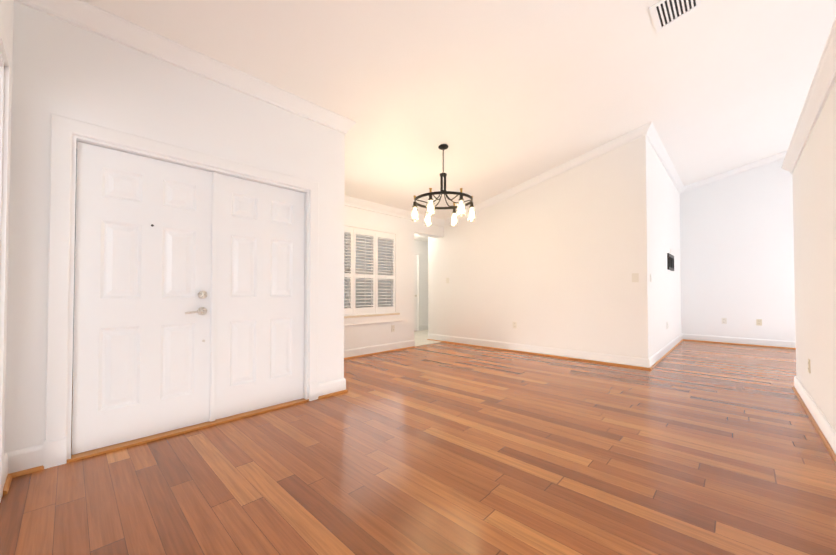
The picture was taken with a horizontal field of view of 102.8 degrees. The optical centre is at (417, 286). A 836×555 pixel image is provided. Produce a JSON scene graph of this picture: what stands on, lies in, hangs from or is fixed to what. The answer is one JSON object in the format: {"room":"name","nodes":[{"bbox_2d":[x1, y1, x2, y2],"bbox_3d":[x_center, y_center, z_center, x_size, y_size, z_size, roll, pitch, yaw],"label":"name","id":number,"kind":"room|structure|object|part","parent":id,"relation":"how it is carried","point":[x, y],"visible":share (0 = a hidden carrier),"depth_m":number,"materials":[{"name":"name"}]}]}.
{"room":"entrance hall","nodes":[
{"label":"entrance hall","id":0,"kind":"room"},
{"bbox_2d":[0,0,13,439],"bbox_3d":[-0.063,-1.129,-0.354,6.450,4.350,0.140,-1,-1,44],"label":"wall","id":1,"kind":"structure","parent":0,"point":[7,10],"depth_m":1.87,"materials":[{"name":"paint"}]},
{"bbox_2d":[0,12,11,501],"bbox_3d":[-1.484,-0.075,1.000,2.000,2.290,0.158,-1,-1,44],"label":"door frame","id":2,"kind":"structure","parent":1,"relation":"attached to","point":[5,84],"depth_m":1.68,"materials":[{"name":"white paint"}]},
{"bbox_2d":[3,444,43,493],"bbox_3d":[-2.204,1.015,1.859,0.245,0.140,0.153,-1,-1,44],"label":"baseboard","id":3,"kind":"structure","parent":1,"relation":"attached to","point":[22,459],"depth_m":1.92,"materials":[{"name":"white paint"}]},
{"bbox_2d":[14,0,41,8],"bbox_3d":[0.015,-2.465,-0.249,6.450,1.544,0.085,-1,-1,44],"label":"crown molding","id":4,"kind":"structure","parent":1,"relation":"attached to","point":[25,2],"depth_m":1.96,"materials":[{"name":"white paint"}]},
{"bbox_2d":[4,1,344,452],"bbox_3d":[-2.705,-1.093,1.694,0.200,4.350,5.350,-1,-1,44],"label":"wall","id":5,"kind":"structure","parent":0,"point":[64,68],"depth_m":2.20,"materials":[{"name":"paint"}]},
{"bbox_2d":[43,436,66,468],"bbox_3d":[-2.199,1.005,2.021,0.030,0.165,0.096,-1,-1,44],"label":"plinth","id":6,"kind":"object","parent":5,"relation":"attached to","point":[55,452],"depth_m":2.01,"materials":[{"name":"white paint"}]},
{"bbox_2d":[72,141,211,454],"bbox_3d":[-1.946,0.074,2.428,0.044,2.005,0.775,-1,-1,44],"label":"door leaf","id":7,"kind":"structure","parent":5,"relation":"in","point":[141,359],"depth_m":2.36,"materials":[{"name":"white paint"}]},
{"bbox_2d":[151,224,206,341],"bbox_3d":[-1.788,-0.003,2.516,0.063,0.888,0.358,-1,-1,44],"label":"hardware piece","id":8,"kind":"object","parent":7,"relation":"attached to","point":[202,310],"depth_m":2.62,"materials":[{"name":"silver metal"}]},
{"bbox_3d":[-1.718,0.239,2.584,0.063,0.407,0.157,-1,-1,44],"label":"handle","id":9,"kind":"part","parent":8,"relation":"part of","materials":[{"name":"silver metal"}]},
{"bbox_2d":[45,113,318,458],"bbox_3d":[-1.685,0.031,2.727,0.220,2.137,1.794,-1,-1,44],"label":"door frame","id":10,"kind":"structure","parent":5,"relation":"attached to","point":[63,129],"depth_m":2.09,"materials":[{"name":"white paint"}]},
{"bbox_2d":[30,0,355,134],"bbox_3d":[-1.473,-1.705,2.786,0.085,0.131,2.255,-1,-1,44],"label":"crown molding","id":11,"kind":"structure","parent":5,"relation":"attached to","point":[82,14],"depth_m":2.48,"materials":[{"name":"white paint"}]},
{"bbox_2d":[215,174,304,419],"bbox_3d":[-1.399,0.084,2.999,0.044,2.005,0.775,-1,-1,44],"label":"door leaf","id":12,"kind":"structure","parent":5,"relation":"in","point":[260,306],"depth_m":2.95,"materials":[{"name":"white paint"}]},
{"bbox_2d":[209,172,217,421],"bbox_3d":[-1.649,0.079,2.692,0.018,2.005,0.038,-1,-1,44],"label":"door astragal","id":13,"kind":"object","parent":12,"relation":"attached to","point":[213,296],"depth_m":2.69,"materials":[{"name":"white paint"}]},
{"bbox_2d":[308,382,318,400],"bbox_3d":[-1.020,1.027,3.254,0.030,0.165,0.096,-1,-1,44],"label":"plinth","id":14,"kind":"object","parent":5,"relation":"attached to","point":[313,388],"depth_m":3.24,"materials":[{"name":"white paint"}]},
{"bbox_2d":[318,378,345,398],"bbox_3d":[-0.884,1.041,3.393,0.034,0.140,0.300,-1,-1,44],"label":"baseboard","id":15,"kind":"structure","parent":5,"relation":"attached to","point":[329,387],"depth_m":3.40,"materials":[{"name":"white paint"}]},
{"bbox_2d":[355,234,388,307],"bbox_3d":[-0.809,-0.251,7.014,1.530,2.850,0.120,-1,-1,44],"label":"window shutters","id":16,"kind":"structure","parent":0,"point":[357,304],"depth_m":7.18,"materials":[{"name":"paint"}]},
{"bbox_2d":[344,205,443,349],"bbox_3d":[-0.713,-1.021,5.876,0.200,4.350,3.450,-1,-1,44],"label":"wall","id":17,"kind":"structure","parent":0,"point":[363,335],"depth_m":6.11,"materials":[{"name":"paint"}]},
{"bbox_2d":[344,232,391,307],"bbox_3d":[-1.149,-0.263,5.471,0.050,1.480,1.940,-1,-1,44],"label":"window","id":18,"kind":"structure","parent":17,"relation":"in","point":[364,271],"depth_m":5.62,"materials":[{"name":"white paint"}]},
{"bbox_2d":[344,220,398,315],"bbox_3d":[-1.055,-0.280,5.381,0.060,1.510,2.000,-1,-1,44],"label":"window shutters","id":19,"kind":"object","parent":18,"relation":"attached to","point":[352,229],"visible":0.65,"depth_m":5.65,"materials":[{"name":"white paint"}]},
{"bbox_2d":[344,313,399,317],"bbox_3d":[-1.075,0.491,5.387,0.155,0.030,2.000,-1,-1,44],"label":"window sill","id":20,"kind":"structure","parent":17,"relation":"attached to","point":[371,315],"depth_m":5.58,"materials":[{"name":"beige wood"}]},
{"bbox_2d":[344,314,402,325],"bbox_3d":[-1.034,0.565,5.346,0.030,0.120,2.160,-1,-1,44],"label":"apron","id":21,"kind":"object","parent":17,"relation":"attached to","point":[369,320],"visible":0.54,"depth_m":5.60,"materials":[{"name":"white paint"}]},
{"bbox_2d":[344,340,414,358],"bbox_3d":[-0.939,1.077,5.434,0.034,0.140,2.550,-1,-1,44],"label":"baseboard","id":22,"kind":"structure","parent":17,"relation":"attached to","point":[370,350],"depth_m":5.69,"materials":[{"name":"white paint"}]},
{"bbox_2d":[344,196,445,226],"bbox_3d":[-0.644,-1.333,5.747,0.085,0.131,3.350,-1,-1,44],"label":"crown molding","id":23,"kind":"structure","parent":17,"relation":"attached to","point":[348,201],"depth_m":5.82,"materials":[{"name":"white paint"}]},
{"bbox_2d":[0,340,835,554],"bbox_3d":[1.008,1.159,3.225,9.900,0.100,12.750,-1,-1,44],"label":"floor","id":24,"kind":"structure","parent":0,"point":[684,447],"depth_m":1.94,"materials":[{"name":"brown wood"}]},
{"bbox_2d":[67,398,308,462],"bbox_3d":[-1.685,1.093,2.709,0.220,0.014,1.610,-1,-1,44],"label":"threshold","id":25,"kind":"object","parent":24,"relation":"on","point":[98,451],"visible":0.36,"depth_m":2.46,"materials":[{"name":"brown wood"}]},
{"bbox_2d":[428,135,681,358],"bbox_3d":[2.996,-0.996,7.346,4.030,4.350,3.800,-1,-1,44],"label":"wall block","id":26,"kind":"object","parent":24,"relation":"on","point":[557,261],"visible":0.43,"depth_m":5.41,"materials":[{"name":"paint"}]},
{"bbox_2d":[427,333,651,369],"bbox_3d":[1.683,1.085,5.912,4.064,0.140,0.034,-1,-1,44],"label":"baseboard","id":27,"kind":"structure","parent":26,"relation":"attached to","point":[636,361],"depth_m":5.42,"materials":[{"name":"white paint"}]},
{"bbox_2d":[442,126,642,225],"bbox_3d":[1.806,-1.729,5.809,3.550,0.926,0.085,-1,-1,44],"label":"crown molding","id":28,"kind":"structure","parent":26,"relation":"attached to","point":[635,134],"depth_m":5.34,"materials":[{"name":"white paint"}]},
{"bbox_2d":[632,273,638,281],"bbox_3d":[3.036,-0.117,4.659,0.080,0.125,0.006,-1,-1,44],"label":"light switch","id":29,"kind":"object","parent":26,"relation":"attached to","point":[633,274],"visible":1,"depth_m":4.65,"materials":[{"name":"white plastic"}]},
{"bbox_2d":[642,121,685,191],"bbox_3d":[4.423,-2.125,5.881,0.085,0.131,3.795,-1,-1,44],"label":"crown molding","id":30,"kind":"structure","parent":26,"relation":"attached to","point":[648,129],"depth_m":5.34,"materials":[{"name":"white paint"}]},
{"bbox_2d":[650,334,683,368],"bbox_3d":[4.451,1.085,5.891,0.034,0.140,3.768,-1,-1,44],"label":"baseboard","id":31,"kind":"structure","parent":26,"relation":"attached to","point":[661,354],"depth_m":5.50,"materials":[{"name":"white paint"}]},
{"bbox_2d":[667,249,673,270],"bbox_3d":[4.668,-0.487,6.153,0.024,0.391,0.700,-1,-1,44],"label":"control panel","id":32,"kind":"object","parent":26,"relation":"attached to","point":[670,261],"visible":1,"depth_m":6.06,"materials":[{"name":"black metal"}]},
{"bbox_2d":[414,240,427,330],"bbox_3d":[-0.107,-0.218,8.971,0.120,2.850,3.920,-1,-1,44],"label":"wall","id":33,"kind":"structure","parent":0,"point":[421,247],"depth_m":9.15,"materials":[{"name":"paint"}]},
{"bbox_2d":[414,255,417,330],"bbox_3d":[-0.305,0.175,8.724,0.046,2.033,0.812,-1,-1,44],"label":"hall door","id":34,"kind":"structure","parent":33,"relation":"in","point":[415,292],"depth_m":8.96,"materials":[{"name":"white paint"}]},
{"bbox_2d":[414,252,419,330],"bbox_3d":[-0.272,0.143,8.693,0.016,2.120,0.960,-1,-1,44],"label":"door frame","id":35,"kind":"structure","parent":33,"relation":"attached to","point":[417,253],"depth_m":9.00,"materials":[{"name":"white paint"}]},
{"bbox_2d":[420,325,427,330],"bbox_3d":[0.643,1.149,9.634,0.016,0.140,1.690,-1,-1,44],"label":"baseboard","id":36,"kind":"structure","parent":33,"relation":"attached to","point":[423,327],"depth_m":9.12,"materials":[{"name":"white paint"}]},
{"bbox_2d":[414,330,439,345],"bbox_3d":[0.523,1.204,8.274,1.720,0.024,3.820,-1,-1,44],"label":"floor","id":37,"kind":"structure","parent":0,"point":[420,338],"depth_m":7.50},
{"bbox_2d":[83,0,835,241],"bbox_3d":[1.045,-2.325,3.250,10.000,1.987,12.950,-1,-1,44],"label":"ceiling","id":38,"kind":"structure","parent":0,"point":[497,97],"depth_m":3.34,"materials":[{"name":"paint"}]},
{"bbox_2d":[411,144,475,226],"bbox_3d":[0.325,-1.316,4.274,0.807,0.966,0.807,-1,-1,44],"label":"chandelier","id":39,"kind":"object","parent":38,"relation":"hanging from","point":[430,206],"visible":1,"depth_m":4.24,"materials":[{"name":"black metal"}]},
{"bbox_2d":[649,0,700,32],"bbox_3d":[2.155,-2.339,2.791,0.310,0.081,0.360,-1,-1,44],"label":"ceiling vent","id":40,"kind":"object","parent":38,"relation":"in","point":[665,13],"visible":0.98,"depth_m":2.82,"materials":[{"name":"white metal"}]},
{"bbox_2d":[680,159,795,340],"bbox_3d":[5.922,-0.997,7.281,8.350,4.350,0.150,-1,-1,44],"label":"wall","id":41,"kind":"structure","parent":0,"point":[737,248],"depth_m":6.66,"materials":[{"name":"paint"}]},
{"bbox_2d":[722,318,726,323],"bbox_3d":[6.261,0.710,6.817,0.075,0.118,0.009,-1,-1,44],"label":"electrical outlet","id":42,"kind":"object","parent":41,"relation":"attached to","point":[724,320],"visible":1,"depth_m":6.81,"materials":[{"name":"white plastic"}]},
{"bbox_2d":[678,150,787,192],"bbox_3d":[7.297,-2.596,5.831,4.320,1.071,0.085,-1,-1,44],"label":"crown molding","id":43,"kind":"structure","parent":41,"relation":"attached to","point":[779,156],"depth_m":6.67,"materials":[{"name":"white paint"}]},
{"bbox_2d":[683,334,795,348],"bbox_3d":[7.315,1.083,5.786,4.320,0.140,0.034,-1,-1,44],"label":"baseboard","id":44,"kind":"structure","parent":41,"relation":"attached to","point":[688,337],"depth_m":6.62,"materials":[{"name":"white paint"}]},
{"bbox_2d":[756,319,761,325],"bbox_3d":[6.622,0.704,6.472,0.075,0.118,0.009,-1,-1,44],"label":"electrical outlet","id":45,"kind":"object","parent":41,"relation":"attached to","point":[758,321],"visible":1,"depth_m":6.47,"materials":[{"name":"beige plastic"}]},
{"bbox_2d":[792,81,835,430],"bbox_3d":[2.608,-0.143,1.960,0.150,2.460,4.500,-1,-1,44],"label":"wall","id":46,"kind":"structure","parent":0,"point":[814,198],"depth_m":2.58,"materials":[{"name":"paint"}]},
{"bbox_2d":[781,17,835,173],"bbox_3d":[2.607,-1.320,2.034,0.225,0.105,4.575,-1,-1,44],"label":"crown molding","id":47,"kind":"structure","parent":46,"relation":"attached to","point":[823,83],"depth_m":2.35,"materials":[{"name":"white paint"}]},
{"bbox_2d":[792,376,835,463],"bbox_3d":[2.607,1.017,1.964,0.184,0.140,4.534,-1,-1,44],"label":"baseboard","id":48,"kind":"structure","parent":46,"relation":"attached to","point":[824,425],"depth_m":2.57,"materials":[{"name":"white paint"}]}
]}

